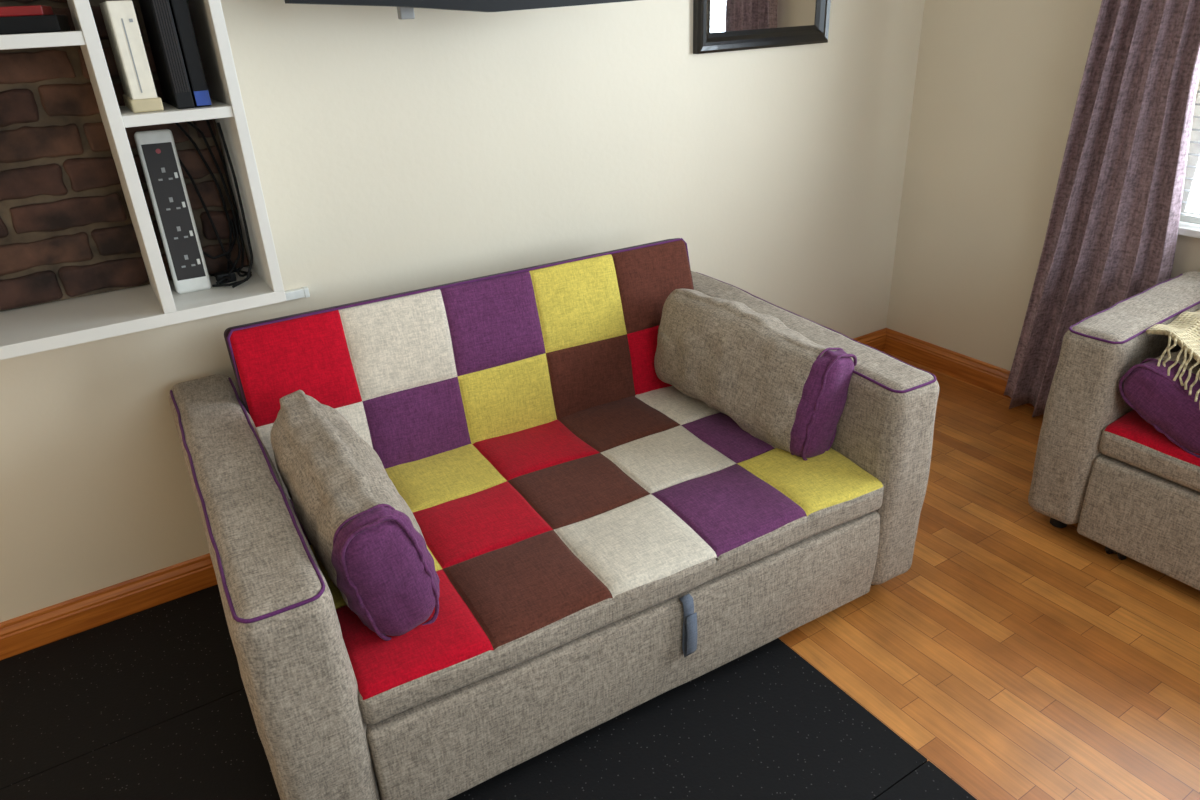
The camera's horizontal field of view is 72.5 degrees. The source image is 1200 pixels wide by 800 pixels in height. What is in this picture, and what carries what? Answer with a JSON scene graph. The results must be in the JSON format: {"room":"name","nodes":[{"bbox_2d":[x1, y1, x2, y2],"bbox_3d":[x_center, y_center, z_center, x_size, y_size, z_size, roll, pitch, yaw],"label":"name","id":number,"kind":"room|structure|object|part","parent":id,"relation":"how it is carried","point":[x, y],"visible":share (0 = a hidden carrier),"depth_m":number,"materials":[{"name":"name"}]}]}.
{"room":"living room","nodes":[
{"label":"living room","id":0,"kind":"room"},
{"bbox_2d":[0,0,924,622],"bbox_3d":[-0.721,-0.753,1.992,4.640,2.450,0.120,-18,30,-28],"label":"wall","id":1,"kind":"structure","parent":0,"point":[393,155],"depth_m":2.21,"materials":[{"name":"beige paint"}]},
{"bbox_2d":[0,0,285,359],"bbox_3d":[-1.253,-0.544,1.465,1.098,0.943,0.272,-18,30,-28],"label":"wall shelf","id":2,"kind":"object","parent":1,"relation":"attached to","point":[83,259],"depth_m":1.73,"materials":[{"name":"white paint"}]},
{"bbox_2d":[0,5,70,34],"bbox_3d":[-1.096,-0.693,1.496,0.200,0.044,0.140,-13,28,-20],"label":"case","id":3,"kind":"object","parent":2,"relation":"on","point":[37,18],"visible":1,"depth_m":1.46,"materials":[{"name":"black plastic"}]},
{"bbox_3d":[-1.349,-0.585,1.378,0.833,0.023,0.265,-18,30,-28],"label":"box shelf","id":4,"kind":"part","parent":2,"relation":"part of","materials":[{"name":"white paint"}]},
{"bbox_3d":[-0.984,-0.630,1.611,0.024,0.895,0.267,-18,30,-28],"label":"panel","id":5,"kind":"part","parent":2,"relation":"part of","materials":[{"name":"white paint"}]},
{"bbox_2d":[100,0,163,112],"bbox_3d":[-0.930,-0.680,1.620,0.054,0.195,0.188,-18,30,-28],"label":"game console","id":6,"kind":"object","parent":2,"relation":"on","point":[120,19],"visible":1,"depth_m":1.56,"materials":[{"name":"beige plastic"}]},
{"bbox_3d":[-0.932,-0.408,1.791,0.078,0.344,0.096,-17,29,-27],"label":"power strip","id":7,"kind":"part","parent":2,"relation":"part of","materials":[{"name":"plastic"}]},
{"bbox_2d":[139,0,211,108],"bbox_3d":[-0.864,-0.737,1.645,0.064,0.270,0.202,-18,30,-28],"label":"game console","id":8,"kind":"object","parent":2,"relation":"on","point":[168,23],"visible":1,"depth_m":1.59,"materials":[{"name":"black plastic"}]},
{"bbox_2d":[153,0,176,92],"bbox_3d":[-0.833,-0.700,1.554,0.002,0.220,0.004,-18,30,-28],"label":"vent","id":9,"kind":"object","parent":8,"relation":"attached to","point":[159,14],"depth_m":1.56,"materials":[{"name":"black plastic"}]},
{"bbox_2d":[155,0,179,92],"bbox_3d":[-0.830,-0.701,1.556,0.002,0.220,0.004,-18,30,-28],"label":"vent","id":10,"kind":"object","parent":8,"relation":"attached to","point":[164,30],"depth_m":1.57,"materials":[{"name":"black plastic"}]},
{"bbox_2d":[158,0,181,92],"bbox_3d":[-0.826,-0.702,1.558,0.002,0.220,0.004,-18,30,-28],"label":"vent","id":11,"kind":"object","parent":8,"relation":"attached to","point":[167,35],"depth_m":1.57,"materials":[{"name":"black plastic"}]},
{"bbox_2d":[161,0,184,91],"bbox_3d":[-0.822,-0.703,1.560,0.002,0.220,0.004,-18,30,-28],"label":"vent","id":12,"kind":"object","parent":8,"relation":"attached to","point":[169,37],"depth_m":1.57,"materials":[{"name":"black plastic"}]},
{"bbox_2d":[163,0,186,91],"bbox_3d":[-0.818,-0.705,1.563,0.002,0.220,0.004,-18,30,-28],"label":"vent","id":13,"kind":"object","parent":8,"relation":"attached to","point":[169,30],"depth_m":1.57,"materials":[{"name":"black plastic"}]},
{"bbox_2d":[166,0,189,91],"bbox_3d":[-0.814,-0.706,1.565,0.002,0.220,0.004,-18,30,-28],"label":"vent","id":14,"kind":"object","parent":8,"relation":"attached to","point":[171,34],"depth_m":1.58,"materials":[{"name":"black plastic"}]},
{"bbox_3d":[-0.889,-0.598,1.695,0.197,0.021,0.263,-18,30,-28],"label":"box shelf","id":15,"kind":"part","parent":2,"relation":"part of","materials":[{"name":"white paint"}]},
{"bbox_2d":[175,120,252,287],"bbox_3d":[-0.861,-0.440,1.815,0.115,0.362,0.166,-18,30,-28],"label":"cable bundle","id":16,"kind":"object","parent":2,"relation":"on","point":[226,276],"visible":0.96,"depth_m":1.86,"materials":[{"name":"black plastic"}]},
{"bbox_3d":[-0.799,-0.689,1.714,0.022,0.895,0.267,-18,30,-28],"label":"panel","id":17,"kind":"part","parent":2,"relation":"part of","materials":[{"name":"white paint"}]},
{"bbox_2d":[285,286,309,300],"bbox_3d":[-1.127,-0.158,1.888,0.900,0.025,0.019,-18,30,-28],"label":"cable trunking","id":18,"kind":"object","parent":1,"relation":"attached to","point":[302,292],"visible":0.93,"depth_m":2.08,"materials":[{"name":"white plastic"}]},
{"bbox_2d":[0,328,885,659],"bbox_3d":[-0.634,0.328,2.454,4.400,0.096,0.018,-18,30,-28],"label":"baseboard","id":19,"kind":"structure","parent":1,"relation":"attached to","point":[50,624],"depth_m":2.10,"materials":[{"name":"brown wood"}]},
{"bbox_2d":[285,0,637,19],"bbox_3d":[-0.321,-1.159,1.813,0.887,0.558,0.302,-18,30,-28],"label":"television","id":20,"kind":"object","parent":1,"relation":"attached to","point":[405,8],"visible":1,"depth_m":1.79,"materials":[{"name":"black plastic"}]},
{"bbox_2d":[693,0,830,53],"bbox_3d":[0.510,-1.372,2.476,0.553,0.566,0.027,-18,30,-28],"label":"framed mirror","id":21,"kind":"object","parent":1,"relation":"attached to","point":[718,25],"visible":1,"depth_m":2.55,"materials":[{"name":"black paint"}]},
{"bbox_3d":[0.506,-1.374,2.481,0.453,0.466,0.006,-18,30,-28],"label":"glass","id":22,"kind":"part","parent":21,"relation":"part of","materials":[{"name":"white mirror"}]},
{"bbox_2d":[779,351,1199,799],"bbox_3d":[0.359,1.058,1.084,4.640,0.100,3.940,-18,30,-28],"label":"floor","id":23,"kind":"structure","parent":0,"point":[1022,658],"depth_m":1.91,"materials":[{"name":"brown wood"}]},
{"bbox_2d":[0,584,976,799],"bbox_3d":[-0.386,1.173,0.796,2.773,0.008,3.376,-18,30,-28],"label":"mat","id":24,"kind":"object","parent":23,"relation":"on","point":[152,703],"visible":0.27,"depth_m":1.72,"materials":[{"name":"black carpet"}]},
{"bbox_2d":[169,238,938,799],"bbox_3d":[-0.113,0.152,1.994,1.549,0.771,1.030,-16,29,-26],"label":"sofa","id":25,"kind":"object","parent":24,"relation":"on","point":[602,539],"visible":0.91,"depth_m":1.81,"materials":[{"name":"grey fabric"}]},
{"bbox_3d":[-0.709,0.374,1.724,0.172,0.576,1.015,-16,29,-26],"label":"arm","id":26,"kind":"part","parent":25,"relation":"part of","materials":[{"name":"grey fabric"}]},
{"bbox_2d":[270,390,439,640],"bbox_3d":[-0.499,0.201,1.616,0.201,0.300,0.591,-16,29,-26],"label":"cushion","id":27,"kind":"object","parent":25,"relation":"on","point":[369,542],"visible":1,"depth_m":1.43,"materials":[{"name":"grey fabric"}]},
{"bbox_2d":[224,238,693,498],"bbox_3d":[-0.266,-0.085,2.162,1.250,0.481,0.103,-16,14,-26],"label":"cushion","id":28,"kind":"object","parent":25,"relation":"on","point":[424,375],"depth_m":2.08,"materials":[{"name":"multicoloured fabric"}]},
{"bbox_2d":[290,386,883,724],"bbox_3d":[-0.058,0.230,1.929,1.235,0.099,0.775,-16,29,-26],"label":"seat cushion","id":29,"kind":"object","parent":25,"relation":"on","point":[549,534],"depth_m":1.77,"materials":[{"name":"multicoloured fabric"}]},
{"bbox_2d":[654,289,856,460],"bbox_3d":[0.368,-0.082,2.116,0.192,0.318,0.594,-20,31,-32],"label":"cushion","id":30,"kind":"object","parent":25,"relation":"on","point":[787,390],"visible":0.99,"depth_m":2.00,"materials":[{"name":"grey fabric"}]},
{"bbox_3d":[0.481,0.026,2.322,0.170,0.578,1.015,-16,29,-26],"label":"arm","id":31,"kind":"part","parent":25,"relation":"part of","materials":[{"name":"grey fabric"}]},
{"bbox_2d":[1028,271,1199,590],"bbox_3d":[1.869,0.178,1.749,0.697,0.771,1.547,-18,30,-29],"label":"sofa","id":32,"kind":"object","parent":23,"relation":"on","point":[1130,490],"visible":0.85,"depth_m":2.07,"materials":[{"name":"grey fabric"}]},
{"bbox_2d":[1099,410,1199,491],"bbox_3d":[1.812,0.235,1.734,0.517,0.102,1.235,-18,30,-29],"label":"seat cushion","id":33,"kind":"object","parent":32,"relation":"on","point":[1128,443],"depth_m":2.01,"materials":[{"name":"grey fabric"}]},
{"bbox_2d":[1119,348,1199,457],"bbox_3d":[1.554,-0.038,2.042,0.513,0.209,0.273,-18,30,-29],"label":"cushion","id":34,"kind":"object","parent":32,"relation":"on","point":[1162,402],"visible":0.84,"depth_m":1.93,"materials":[{"name":"purple fabric"}]},
{"bbox_2d":[1146,310,1199,409],"bbox_3d":[1.582,-0.042,1.950,0.568,0.230,0.453,-18,30,-28],"label":"knitted throw","id":35,"kind":"object","parent":32,"relation":"on","point":[1184,330],"visible":1,"depth_m":1.96,"materials":[{"name":"beige fabric"}]},
{"bbox_2d":[886,0,1199,370],"bbox_3d":[2.209,-0.691,1.583,0.120,2.450,3.700,-18,30,-28],"label":"wall","id":36,"kind":"structure","parent":0,"point":[998,82],"depth_m":2.91,"materials":[{"name":"beige paint"}]},
{"bbox_2d":[884,328,1033,406],"bbox_3d":[2.201,0.384,2.065,0.018,0.096,3.700,-18,30,-28],"label":"baseboard","id":37,"kind":"structure","parent":36,"relation":"attached to","point":[993,378],"depth_m":3.23,"materials":[{"name":"brown wood"}]},
{"bbox_2d":[1178,221,1199,237],"bbox_3d":[2.159,-0.234,1.827,0.080,0.021,1.730,-18,30,-28],"label":"sill","id":38,"kind":"structure","parent":36,"relation":"attached to","point":[1185,228],"depth_m":2.40,"materials":[{"name":"white plastic"}]},
{"bbox_2d":[1180,79,1199,217],"bbox_3d":[2.146,-0.822,1.551,0.035,1.278,1.710,-18,30,-28],"label":"blind","id":39,"kind":"object","parent":36,"relation":"attached to","point":[1193,129],"visible":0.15,"depth_m":2.39,"materials":[{"name":"grey plastic"}]},
{"bbox_2d":[1180,209,1199,223],"bbox_3d":[2.209,-0.264,1.848,0.040,0.050,1.730,-18,30,-28],"label":"frame","id":40,"kind":"object","parent":36,"relation":"attached to","point":[1183,218],"visible":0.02,"depth_m":2.45,"materials":[{"name":"white plastic"}]},
{"bbox_2d":[1181,86,1199,210],"bbox_3d":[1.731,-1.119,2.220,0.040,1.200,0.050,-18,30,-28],"label":"window pane","id":41,"kind":"object","parent":36,"relation":"attached to","point":[1194,148],"visible":0.49,"depth_m":2.40,"materials":[{"name":"white glass"}]},
{"bbox_3d":[2.056,-1.547,1.126,0.107,0.044,2.680,-18,30,-28],"label":"curtain rod","id":42,"kind":"object","parent":36,"relation":"attached to","visible":0},
{"bbox_2d":[1004,0,1199,416],"bbox_3d":[1.532,-0.897,2.357,0.086,2.168,0.455,-17,29,-26],"label":"curtain","id":43,"kind":"object","parent":42,"relation":"hanging from","point":[1112,232],"visible":0.77,"depth_m":2.45,"materials":[{"name":"fabric"}]}
]}

